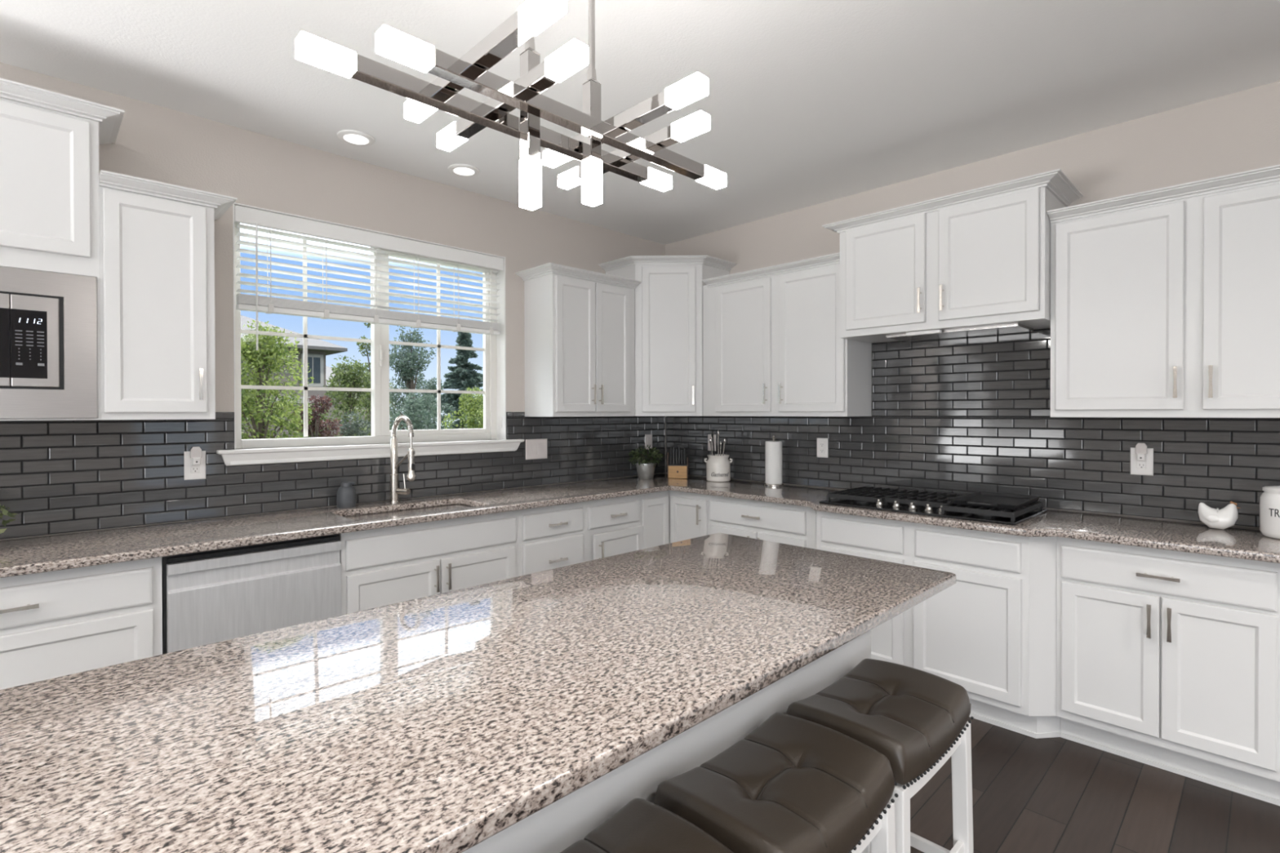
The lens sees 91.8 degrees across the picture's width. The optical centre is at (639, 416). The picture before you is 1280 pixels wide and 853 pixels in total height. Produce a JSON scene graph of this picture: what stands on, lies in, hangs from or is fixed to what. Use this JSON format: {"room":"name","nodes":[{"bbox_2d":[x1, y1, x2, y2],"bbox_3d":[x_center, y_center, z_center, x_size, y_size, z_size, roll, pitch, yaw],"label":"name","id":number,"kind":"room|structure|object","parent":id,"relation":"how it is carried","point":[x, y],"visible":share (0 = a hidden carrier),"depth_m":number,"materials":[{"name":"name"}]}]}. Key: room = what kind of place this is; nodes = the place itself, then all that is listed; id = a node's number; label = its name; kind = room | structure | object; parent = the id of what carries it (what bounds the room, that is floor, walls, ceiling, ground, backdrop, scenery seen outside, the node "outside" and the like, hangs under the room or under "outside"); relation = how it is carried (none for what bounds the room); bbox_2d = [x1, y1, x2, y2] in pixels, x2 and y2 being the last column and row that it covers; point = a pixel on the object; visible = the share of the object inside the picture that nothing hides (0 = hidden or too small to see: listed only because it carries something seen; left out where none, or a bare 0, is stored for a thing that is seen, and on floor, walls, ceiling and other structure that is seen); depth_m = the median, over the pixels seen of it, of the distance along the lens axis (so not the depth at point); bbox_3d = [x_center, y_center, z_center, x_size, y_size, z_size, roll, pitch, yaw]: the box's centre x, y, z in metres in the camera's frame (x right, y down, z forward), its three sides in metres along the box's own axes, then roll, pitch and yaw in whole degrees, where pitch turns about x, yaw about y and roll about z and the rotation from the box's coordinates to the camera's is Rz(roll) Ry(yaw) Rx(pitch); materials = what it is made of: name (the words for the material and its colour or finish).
{"room":"kitchen","nodes":[
{"label":"kitchen","id":0,"kind":"room"},
{"bbox_2d":[0,62,665,540],"bbox_3d":[-3.010,0.017,1.945,9.150,2.743,0.160,0,1,-44],"label":"wall","id":1,"kind":"structure","parent":0,"point":[156,143],"depth_m":3.17,"materials":[{"name":"grey paint"}]},
{"bbox_2d":[0,78,124,420],"bbox_3d":[-2.387,-0.570,2.175,0.868,1.168,0.379,0,1,-44],"label":"upper cabinet","id":2,"kind":"object","parent":1,"relation":"attached to","point":[50,141],"visible":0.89,"depth_m":2.24,"materials":[{"name":"white paint"}]},
{"bbox_2d":[0,266,97,418],"bbox_3d":[-2.392,-0.258,2.168,0.728,0.528,0.285,0,1,-44],"label":"microwave","id":3,"kind":"object","parent":2,"relation":"in","point":[44,344],"visible":1,"depth_m":2.23,"materials":[{"name":"silver metal"}]},
{"bbox_2d":[98,169,237,420],"bbox_3d":[-1.972,-0.453,2.582,0.433,0.926,0.379,0,1,-44],"label":"upper cabinet","id":4,"kind":"object","parent":1,"relation":"attached to","point":[157,253],"visible":1,"depth_m":2.45,"materials":[{"name":"white paint"}]},
{"bbox_2d":[0,412,665,539],"bbox_3d":[-1.312,0.217,3.493,4.240,0.487,0.009,0,1,-44],"label":"tile backsplash","id":5,"kind":"structure","parent":1,"relation":"attached to","point":[58,477],"depth_m":2.84,"materials":[{"name":"black tile"}]},
{"bbox_2d":[183,450,205,479],"bbox_3d":[-2.008,0.219,2.798,0.080,0.128,0.008,0,1,-44],"label":"wall outlet","id":6,"kind":"object","parent":5,"relation":"attached to","point":[191,472],"visible":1,"depth_m":2.79,"materials":[{"name":"white plastic"}]},
{"bbox_2d":[190,457,199,473],"bbox_3d":[-2.006,0.219,2.796,0.034,0.068,0.002,0,1,-44],"label":"receptacle","id":7,"kind":"object","parent":6,"relation":"attached to","point":[193,468],"depth_m":2.79,"materials":[{"name":"white plastic"}]},
{"bbox_2d":[190,446,201,465],"bbox_3d":[-1.996,0.175,2.788,0.042,0.081,0.022,0,1,-44],"label":"night light","id":8,"kind":"object","parent":6,"relation":"attached to","point":[196,451],"visible":1,"depth_m":2.78,"materials":[{"name":"white plastic"}]},
{"bbox_2d":[525,438,546,459],"bbox_3d":[-0.682,0.213,4.098,0.172,0.132,0.008,0,1,-44],"label":"light switch","id":9,"kind":"object","parent":5,"relation":"attached to","point":[535,448],"visible":1,"depth_m":4.09,"materials":[{"name":"white plastic"}]},
{"bbox_2d":[644,434,652,449],"bbox_3d":[0.069,0.198,4.836,0.078,0.122,0.008,0,1,-44],"label":"light switch","id":10,"kind":"object","parent":5,"relation":"attached to","point":[648,437],"visible":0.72,"depth_m":4.83,"materials":[{"name":"white plastic"}]},
{"bbox_2d":[216,202,524,465],"bbox_3d":[-1.409,-0.395,3.480,1.656,1.234,0.210,0,1,-44],"label":"window","id":11,"kind":"structure","parent":1,"relation":"in","point":[493,433],"depth_m":3.50,"materials":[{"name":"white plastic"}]},
{"bbox_2d":[234,204,503,350],"bbox_3d":[-1.409,-0.665,3.455,1.462,0.681,0.072,0,1,-44],"label":"window blind","id":12,"kind":"object","parent":11,"relation":"attached to","point":[243,215],"visible":0.99,"depth_m":3.33,"materials":[{"name":"white plastic"}]},
{"bbox_2d":[515,262,641,417],"bbox_3d":[-0.396,-0.466,4.128,0.771,0.926,0.379,0,1,-44],"label":"upper cabinet","id":13,"kind":"object","parent":1,"relation":"attached to","point":[579,323],"visible":1,"depth_m":3.98,"materials":[{"name":"white paint"}]},
{"bbox_2d":[598,255,737,416],"bbox_3d":[0.201,-0.555,4.480,0.706,1.098,0.712,0,1,-44],"label":"upper cabinet","id":14,"kind":"object","parent":1,"relation":"attached to","point":[668,297],"visible":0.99,"depth_m":4.30,"materials":[{"name":"white paint"}]},
{"bbox_2d":[0,0,1279,244],"bbox_3d":[-0.212,-1.401,-1.026,9.300,0.120,8.310,0,1,-44],"label":"ceiling","id":15,"kind":"structure","parent":0,"point":[808,103],"depth_m":2.45,"materials":[{"name":"white paint"}]},
{"bbox_2d":[337,129,374,146],"bbox_3d":[-1.386,-1.358,3.027,0.170,0.011,0.170,0,1,-44],"label":"recessed light","id":16,"kind":"object","parent":15,"relation":"in","point":[353,137],"visible":1,"depth_m":3.01,"materials":[{"name":"white paint"}]},
{"bbox_2d":[343,134,368,144],"bbox_3d":[-1.386,-1.355,3.027,0.112,0.002,0.112,0,1,-44],"label":"diffuser","id":17,"kind":"object","parent":16,"relation":"attached to","point":[349,139],"depth_m":3.02,"materials":[{"name":"white plastic"}]},
{"bbox_2d":[448,164,479,176],"bbox_3d":[-0.974,-1.362,3.431,0.170,0.011,0.170,0,1,-44],"label":"recessed light","id":18,"kind":"object","parent":15,"relation":"in","point":[461,170],"visible":1,"depth_m":3.41,"materials":[{"name":"white paint"}]},
{"bbox_2d":[453,167,474,175],"bbox_3d":[-0.974,-1.359,3.431,0.112,0.002,0.112,0,1,-44],"label":"diffuser","id":19,"kind":"object","parent":18,"relation":"attached to","point":[457,171],"depth_m":3.42,"materials":[{"name":"white plastic"}]},
{"bbox_2d":[295,0,726,210],"bbox_3d":[-0.182,-0.904,1.384,0.680,0.904,0.820,0,0,13],"label":"chandelier","id":20,"kind":"object","parent":15,"relation":"hanging from","point":[470,72],"visible":1,"depth_m":1.31,"materials":[{"name":"white glass"}]},
{"bbox_2d":[665,80,1279,528],"bbox_3d":[3.060,0.004,2.184,0.150,2.743,8.000,0,1,-44],"label":"wall","id":21,"kind":"structure","parent":0,"point":[1237,132],"depth_m":2.97,"materials":[{"name":"grey paint"}]},
{"bbox_2d":[702,252,871,416],"bbox_3d":[0.897,-0.467,4.006,0.379,0.926,1.066,0,1,-44],"label":"upper cabinet","id":22,"kind":"object","parent":21,"relation":"attached to","point":[773,345],"visible":0.93,"depth_m":3.82,"materials":[{"name":"white paint"}]},
{"bbox_2d":[822,168,1083,342],"bbox_3d":[1.583,-0.758,3.239,0.469,0.630,1.127,0,1,-44],"label":"upper cabinet","id":23,"kind":"object","parent":21,"relation":"attached to","point":[980,256],"visible":1,"depth_m":3.04,"materials":[{"name":"white paint"}]},
{"bbox_2d":[885,323,1033,342],"bbox_3d":[1.635,-0.433,3.215,0.315,0.019,0.630,0,1,-44],"label":"range hood","id":24,"kind":"object","parent":21,"relation":"attached to","point":[1012,327],"visible":1,"depth_m":3.15,"materials":[{"name":"silver metal"}]},
{"bbox_2d":[666,328,1279,527],"bbox_3d":[1.816,0.006,3.338,0.009,0.898,4.590,0,1,-44],"label":"tile backsplash","id":25,"kind":"structure","parent":21,"relation":"attached to","point":[939,422],"depth_m":3.27,"materials":[{"name":"black tile"}]},
{"bbox_2d":[707,434,715,451],"bbox_3d":[0.536,0.193,4.631,0.008,0.122,0.076,0,1,-44],"label":"wall outlet","id":26,"kind":"object","parent":25,"relation":"attached to","point":[709,436],"visible":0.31,"depth_m":4.63,"materials":[{"name":"white plastic"}]},
{"bbox_2d":[817,438,827,457],"bbox_3d":[1.171,0.199,3.984,0.008,0.124,0.078,0,1,-44],"label":"wall outlet","id":27,"kind":"object","parent":25,"relation":"attached to","point":[822,443],"visible":1,"depth_m":3.98,"materials":[{"name":"white plastic"}]},
{"bbox_2d":[819,442,824,453],"bbox_3d":[1.169,0.199,3.982,0.002,0.068,0.034,0,1,-44],"label":"receptacle","id":28,"kind":"object","parent":27,"relation":"attached to","point":[821,444],"depth_m":3.98,"materials":[{"name":"white plastic"}]},
{"bbox_2d":[1130,447,1153,475],"bbox_3d":[2.296,0.204,2.837,0.008,0.124,0.082,0,1,-44],"label":"wall outlet","id":29,"kind":"object","parent":25,"relation":"attached to","point":[1137,468],"visible":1,"depth_m":2.83,"materials":[{"name":"white plastic"}]},
{"bbox_2d":[1135,443,1147,461],"bbox_3d":[2.285,0.160,2.826,0.022,0.081,0.042,0,1,-44],"label":"night light","id":30,"kind":"object","parent":29,"relation":"attached to","point":[1140,448],"visible":1,"depth_m":2.82,"materials":[{"name":"white plastic"}]},
{"bbox_2d":[1137,460,1146,469],"bbox_3d":[2.294,0.204,2.835,0.002,0.068,0.034,0,1,-44],"label":"receptacle","id":31,"kind":"object","parent":29,"relation":"attached to","point":[1140,464],"depth_m":2.83,"materials":[{"name":"white plastic"}]},
{"bbox_2d":[1046,164,1279,417],"bbox_3d":[2.451,-0.460,2.421,0.379,0.926,1.394,0,1,-44],"label":"upper cabinet","id":32,"kind":"object","parent":21,"relation":"attached to","point":[1165,302],"visible":1,"depth_m":2.52,"materials":[{"name":"white paint"}]},
{"bbox_2d":[910,716,1279,852],"bbox_3d":[-0.206,1.452,-0.901,9.150,0.100,8.160,0,1,-44],"label":"floor","id":33,"kind":"structure","parent":0,"point":[1030,794],"depth_m":2.20,"materials":[{"name":"brown wood"}]},
{"bbox_2d":[0,556,162,689],"bbox_3d":[-2.267,0.946,2.123,0.948,0.880,0.608,0,1,-44],"label":"base cabinet","id":34,"kind":"object","parent":33,"relation":"on","point":[55,624],"visible":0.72,"depth_m":2.10,"materials":[{"name":"white paint"}]},
{"bbox_2d":[161,533,342,653],"bbox_3d":[-1.715,0.947,2.683,0.618,0.868,0.582,0,1,-44],"label":"dishwasher","id":35,"kind":"object","parent":33,"relation":"on","point":[218,595],"visible":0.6,"depth_m":2.45,"materials":[{"name":"silver metal"}]},
{"bbox_2d":[339,510,518,614],"bbox_3d":[-1.158,0.936,3.211,0.911,0.880,0.608,0,1,-44],"label":"base cabinet","id":36,"kind":"object","parent":33,"relation":"on","point":[386,566],"visible":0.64,"depth_m":2.96,"materials":[{"name":"white paint"}]},
{"bbox_2d":[518,502,584,576],"bbox_3d":[-0.667,0.932,3.693,0.462,0.880,0.608,0,1,-44],"label":"base cabinet","id":37,"kind":"object","parent":33,"relation":"on","point":[550,537],"visible":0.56,"depth_m":3.48,"materials":[{"name":"white paint"}]},
{"bbox_2d":[584,494,643,561],"bbox_3d":[-0.327,0.930,4.009,0.465,0.880,0.634,0,1,-44],"label":"base cabinet","id":38,"kind":"object","parent":33,"relation":"on","point":[612,526],"visible":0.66,"depth_m":3.79,"materials":[{"name":"white paint"}]},
{"bbox_2d":[560,798,733,852],"bbox_3d":[-0.057,1.061,0.966,0.468,0.656,0.324,0,1,-44],"label":"bar stool","id":39,"kind":"object","parent":33,"relation":"on","point":[642,825],"visible":1,"depth_m":1.10,"materials":[{"name":"brown leather"}]},
{"bbox_2d":[461,630,871,852],"bbox_3d":[-0.537,0.948,1.187,3.008,0.882,0.617,0,1,-44],"label":"base cabinet","id":40,"kind":"object","parent":33,"relation":"on","point":[554,828],"visible":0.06,"depth_m":1.33,"materials":[{"name":"white paint"}]},
{"bbox_2d":[0,533,955,852],"bbox_3d":[-0.467,0.491,1.095,3.085,0.032,0.902,0,1,-44],"label":"countertop","id":41,"kind":"structure","parent":40,"relation":"on","point":[442,722],"depth_m":1.03,"materials":[{"name":"stone"}]},
{"bbox_2d":[640,490,709,549],"bbox_3d":[0.225,0.926,4.363,0.832,0.880,0.902,0,1,-44],"label":"base cabinet","id":42,"kind":"object","parent":33,"relation":"on","point":[667,517],"visible":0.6,"depth_m":4.07,"materials":[{"name":"white paint"}]},
{"bbox_2d":[0,472,1279,577],"bbox_3d":[0.107,0.484,2.048,4.239,0.032,4.039,0,1,-44],"label":"countertop","id":43,"kind":"structure","parent":42,"relation":"on","point":[51,553],"depth_m":2.63,"materials":[{"name":"stone"}]},
{"bbox_2d":[0,505,17,533],"bbox_3d":[-2.332,0.366,2.149,0.231,0.211,0.223,0,0,0],"label":"potted plant","id":44,"kind":"object","parent":43,"relation":"on","point":[5,512],"visible":1,"depth_m":2.21,"materials":[{"name":"green plant"}]},
{"bbox_2d":[336,481,355,507],"bbox_3d":[-1.510,0.398,3.187,0.092,0.131,0.092,0,1,-44],"label":"soap dispenser","id":45,"kind":"object","parent":43,"relation":"on","point":[346,493],"visible":1,"depth_m":3.15,"materials":[{"name":"ceramic"}]},
{"bbox_2d":[389,414,416,502],"bbox_3d":[-1.251,0.226,3.291,0.086,0.472,0.236,0,1,-44],"label":"faucet","id":46,"kind":"object","parent":43,"relation":"on","point":[394,491],"visible":1,"depth_m":3.32,"materials":[{"name":"silver metal"}]},
{"bbox_2d":[344,504,473,519],"bbox_3d":[-1.146,0.604,3.146,0.705,0.216,0.370,0,1,-44],"label":"sink","id":47,"kind":"object","parent":43,"relation":"in","point":[393,513],"visible":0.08,"depth_m":3.22,"materials":[{"name":"silver metal"}]},
{"bbox_2d":[628,444,663,479],"bbox_3d":[0.043,0.325,4.523,0.261,0.253,0.262,0,1,-44],"label":"potted plant","id":48,"kind":"object","parent":43,"relation":"on","point":[645,467],"visible":1,"depth_m":4.47,"materials":[{"name":"green plant"}]},
{"bbox_2d":[666,452,688,478],"bbox_3d":[0.280,0.358,4.596,0.150,0.186,0.113,0,0,5],"label":"knife block","id":49,"kind":"object","parent":43,"relation":"on","point":[674,471],"visible":1,"depth_m":4.54,"materials":[{"name":"brown wood"}]},
{"bbox_2d":[670,447,671,464],"bbox_3d":[0.229,0.290,4.591,0.014,0.125,0.034,0,0,5],"label":"kitchen knife","id":50,"kind":"object","parent":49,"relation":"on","point":[670,447],"visible":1,"depth_m":4.58,"materials":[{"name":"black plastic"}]},
{"bbox_2d":[672,446,674,464],"bbox_3d":[0.249,0.285,4.589,0.014,0.135,0.034,0,0,5],"label":"kitchen knife","id":51,"kind":"object","parent":49,"relation":"in","point":[673,446],"visible":1,"depth_m":4.58,"materials":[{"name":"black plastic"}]},
{"bbox_2d":[675,448,677,464],"bbox_3d":[0.269,0.293,4.588,0.014,0.120,0.034,0,0,5],"label":"kitchen knife","id":52,"kind":"object","parent":49,"relation":"on","point":[676,449],"visible":1,"depth_m":4.58,"materials":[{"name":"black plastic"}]},
{"bbox_2d":[678,445,679,464],"bbox_3d":[0.289,0.283,4.586,0.014,0.140,0.034,0,0,5],"label":"kitchen knife","id":53,"kind":"object","parent":49,"relation":"in","point":[678,446],"visible":1,"depth_m":4.57,"materials":[{"name":"black plastic"}]},
{"bbox_2d":[680,448,682,464],"bbox_3d":[0.309,0.295,4.585,0.014,0.115,0.034,0,0,5],"label":"kitchen knife","id":54,"kind":"object","parent":49,"relation":"on","point":[681,449],"visible":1,"depth_m":4.57,"materials":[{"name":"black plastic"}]},
{"bbox_2d":[683,447,685,464],"bbox_3d":[0.329,0.290,4.583,0.014,0.125,0.034,0,0,5],"label":"kitchen knife","id":55,"kind":"object","parent":49,"relation":"in","point":[684,449],"visible":1,"depth_m":4.57,"materials":[{"name":"black plastic"}]},
{"bbox_2d":[704,453,732,481],"bbox_3d":[0.555,0.360,4.390,0.170,0.182,0.170,0,1,-44],"label":"utensil crock","id":56,"kind":"object","parent":43,"relation":"on","point":[717,467],"visible":0.99,"depth_m":4.32,"materials":[{"name":"beige ceramic"}]},
{"bbox_2d":[709,437,713,455],"bbox_3d":[0.514,0.295,4.380,0.050,0.294,0.017,0,0,-8],"label":"spatula","id":57,"kind":"object","parent":56,"relation":"in","point":[710,438],"visible":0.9,"depth_m":4.37,"materials":[{"name":"silver metal"}]},
{"bbox_2d":[711,429,715,455],"bbox_3d":[0.524,0.265,4.400,0.041,0.351,0.017,0,0,27],"label":"ladle","id":58,"kind":"object","parent":56,"relation":"in","point":[712,431],"visible":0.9,"depth_m":4.40,"materials":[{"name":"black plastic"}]},
{"bbox_2d":[716,430,719,455],"bbox_3d":[0.552,0.267,4.372,0.021,0.348,0.019,0,1,-44],"label":"serving spoon","id":59,"kind":"object","parent":56,"relation":"in","point":[717,432],"visible":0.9,"depth_m":4.37,"materials":[{"name":"silver metal"}]},
{"bbox_2d":[720,441,722,455],"bbox_3d":[0.572,0.307,4.404,0.028,0.268,0.017,0,1,-44],"label":"serving fork","id":60,"kind":"object","parent":56,"relation":"in","point":[721,443],"visible":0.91,"depth_m":4.40,"materials":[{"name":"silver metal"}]},
{"bbox_2d":[722,437,725,455],"bbox_3d":[0.587,0.294,4.380,0.043,0.293,0.017,0,0,26],"label":"whisk","id":61,"kind":"object","parent":56,"relation":"in","point":[724,439],"visible":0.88,"depth_m":4.37,"materials":[{"name":"silver metal"}]},
{"bbox_2d":[763,435,783,486],"bbox_3d":[0.886,0.287,4.109,0.132,0.330,0.132,0,1,-44],"label":"paper towel holder","id":62,"kind":"object","parent":43,"relation":"on","point":[773,436],"visible":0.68,"depth_m":4.06,"materials":[{"name":"silver metal"}]},
{"bbox_2d":[765,440,782,484],"bbox_3d":[0.886,0.302,4.109,0.109,0.278,0.109,0,1,-44],"label":"paper towel roll","id":63,"kind":"object","parent":62,"relation":"on","point":[773,449],"visible":0.98,"depth_m":4.06,"materials":[{"name":"white paper"}]},
{"bbox_2d":[819,486,1047,525],"bbox_3d":[1.458,0.432,3.136,0.537,0.051,0.916,0,1,-44],"label":"cooktop","id":64,"kind":"object","parent":43,"relation":"in","point":[891,500],"visible":0.9,"depth_m":3.03,"materials":[{"name":"black metal"}]},
{"bbox_2d":[950,491,1039,510],"bbox_3d":[1.677,0.395,2.930,0.451,0.026,0.273,0,1,-44],"label":"griddle","id":65,"kind":"object","parent":64,"relation":"on","point":[980,499],"visible":1,"depth_m":2.95,"materials":[{"name":"black metal"}]},
{"bbox_2d":[1197,501,1239,529],"bbox_3d":[2.373,0.401,2.545,0.107,0.118,0.101,0,0,6],"label":"hen","id":66,"kind":"object","parent":43,"relation":"on","point":[1227,517],"visible":1,"depth_m":2.52,"materials":[{"name":"ceramic"}]},
{"bbox_2d":[1259,485,1279,539],"bbox_3d":[2.462,0.345,2.353,0.157,0.231,0.156,0,1,-44],"label":"canister","id":67,"kind":"object","parent":43,"relation":"on","point":[1269,500],"visible":1,"depth_m":2.35,"materials":[{"name":"white ceramic"}]},
{"bbox_2d":[709,495,815,549],"bbox_3d":[0.882,0.928,3.853,0.608,0.880,0.746,0,1,-44],"label":"base cabinet","id":68,"kind":"object","parent":33,"relation":"on","point":[788,524],"visible":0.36,"depth_m":3.63,"materials":[{"name":"white paint"}]},
{"bbox_2d":[653,712,898,852],"bbox_3d":[0.290,1.058,1.307,0.468,0.656,0.324,0,1,-44],"label":"bar stool","id":69,"kind":"object","parent":33,"relation":"on","point":[792,784],"visible":0.89,"depth_m":1.26,"materials":[{"name":"brown leather"}]},
{"bbox_2d":[786,658,973,852],"bbox_3d":[0.638,1.055,1.648,0.468,0.656,0.324,0,1,-44],"label":"bar stool","id":70,"kind":"object","parent":33,"relation":"on","point":[917,719],"visible":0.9,"depth_m":1.61,"materials":[{"name":"brown leather"}]},
{"bbox_2d":[815,511,1060,737],"bbox_3d":[1.520,0.932,3.168,0.658,0.880,1.124,0,1,-44],"label":"base cabinet","id":71,"kind":"object","parent":33,"relation":"on","point":[991,633],"visible":0.59,"depth_m":2.74,"materials":[{"name":"white paint"}]},
{"bbox_2d":[1056,537,1279,805],"bbox_3d":[2.374,0.935,2.332,0.608,0.880,1.265,0,1,-44],"label":"base cabinet","id":72,"kind":"object","parent":33,"relation":"on","point":[1169,660],"visible":0.99,"depth_m":2.34,"materials":[{"name":"white paint"}]},
{"label":"outside","id":73,"kind":"structure","parent":0,"visible":0},
{"bbox_3d":[-17.222,1.887,37.048,100.000,0.200,69.830,0,1,-44],"label":"lawn","id":74,"kind":"structure","parent":73,"visible":0},
{"bbox_2d":[240,320,314,439],"bbox_3d":[-5.340,0.335,8.668,1.442,3.232,1.545,0,1,-44],"label":"maple tree","id":75,"kind":"object","parent":74,"relation":"on","point":[260,359],"visible":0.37,"depth_m":8.59,"materials":[{"name":"green plant"}]},
{"bbox_2d":[240,315,347,439],"bbox_3d":[-18.693,-1.475,20.062,13.150,6.750,13.000,0,1,-44],"label":"house","id":76,"kind":"structure","parent":74,"relation":"on","point":[317,349],"depth_m":19.63,"materials":[{"name":"beige paint"}]},
{"bbox_2d":[297,402,333,437],"bbox_3d":[-7.327,0.767,14.066,1.170,2.306,0.981,0,1,-44],"label":"leafy shrub","id":77,"kind":"object","parent":74,"relation":"on","point":[322,414],"visible":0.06,"depth_m":14.05,"materials":[{"name":"green plant"}]},
{"bbox_2d":[288,394,346,437],"bbox_3d":[-6.019,0.756,11.554,1.036,2.354,0.928,0,0,-24],"label":"shrub","id":78,"kind":"object","parent":74,"relation":"on","point":[314,428],"visible":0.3,"depth_m":11.51,"materials":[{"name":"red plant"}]},
{"bbox_2d":[323,355,370,436],"bbox_3d":[-7.826,0.116,16.732,1.340,3.574,1.566,0,0,18],"label":"leafy tree","id":79,"kind":"object","parent":74,"relation":"on","point":[347,377],"visible":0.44,"depth_m":16.59,"materials":[{"name":"green plant"}]},
{"bbox_2d":[338,410,371,436],"bbox_3d":[-4.202,0.926,9.098,0.683,2.040,0.637,0,1,-44],"label":"leafy shrub","id":80,"kind":"object","parent":74,"relation":"on","point":[348,432],"visible":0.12,"depth_m":9.04,"materials":[{"name":"green plant"}]},
{"bbox_2d":[325,365,394,436],"bbox_3d":[-25.420,-0.985,42.882,12.500,5.500,11.000,0,1,-44],"label":"house","id":81,"kind":"structure","parent":74,"relation":"on","point":[328,370],"depth_m":41.29,"materials":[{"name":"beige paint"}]},
{"bbox_2d":[325,382,407,436],"bbox_3d":[-11.512,0.357,26.442,4.101,4.222,4.370,0,0,16],"label":"hedge","id":82,"kind":"object","parent":74,"relation":"on","point":[367,412],"visible":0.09,"depth_m":26.00,"materials":[{"name":"green plant"}]},
{"bbox_2d":[354,322,390,435],"bbox_3d":[-9.535,-0.912,22.073,1.229,5.568,1.252,0,1,-44],"label":"leafy tree","id":83,"kind":"object","parent":74,"relation":"on","point":[365,348],"visible":0.16,"depth_m":22.00,"materials":[{"name":"green plant"}]},
{"bbox_2d":[389,325,436,430],"bbox_3d":[-5.340,-0.190,14.296,1.365,4.210,1.431,0,0,-9],"label":"leafy tree","id":84,"kind":"object","parent":74,"relation":"on","point":[406,370],"visible":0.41,"depth_m":14.20,"materials":[{"name":"green plant"}]},
{"bbox_2d":[392,392,437,430],"bbox_3d":[-3.906,0.743,10.729,0.954,2.383,0.949,0,0,27],"label":"leafy shrub","id":85,"kind":"object","parent":74,"relation":"on","point":[415,415],"visible":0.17,"depth_m":10.70,"materials":[{"name":"green plant"}]},
{"bbox_2d":[414,377,457,429],"bbox_3d":[-5.449,0.433,16.093,1.168,2.940,1.528,0,0,14],"label":"leafy shrub","id":86,"kind":"object","parent":74,"relation":"on","point":[429,384],"visible":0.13,"depth_m":16.03,"materials":[{"name":"green plant"}]},
{"bbox_2d":[436,331,483,429],"bbox_3d":[-5.224,-0.428,18.556,2.858,4.626,2.960,0,1,-44],"label":"spruce tree","id":87,"kind":"object","parent":74,"relation":"on","point":[463,375],"visible":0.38,"depth_m":18.33,"materials":[{"name":"green plant"}]},
{"bbox_2d":[441,386,483,429],"bbox_3d":[-2.786,0.735,10.293,1.163,2.477,0.916,0,0,12],"label":"leafy shrub","id":88,"kind":"object","parent":74,"relation":"on","point":[478,411],"visible":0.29,"depth_m":10.22,"materials":[{"name":"green plant"}]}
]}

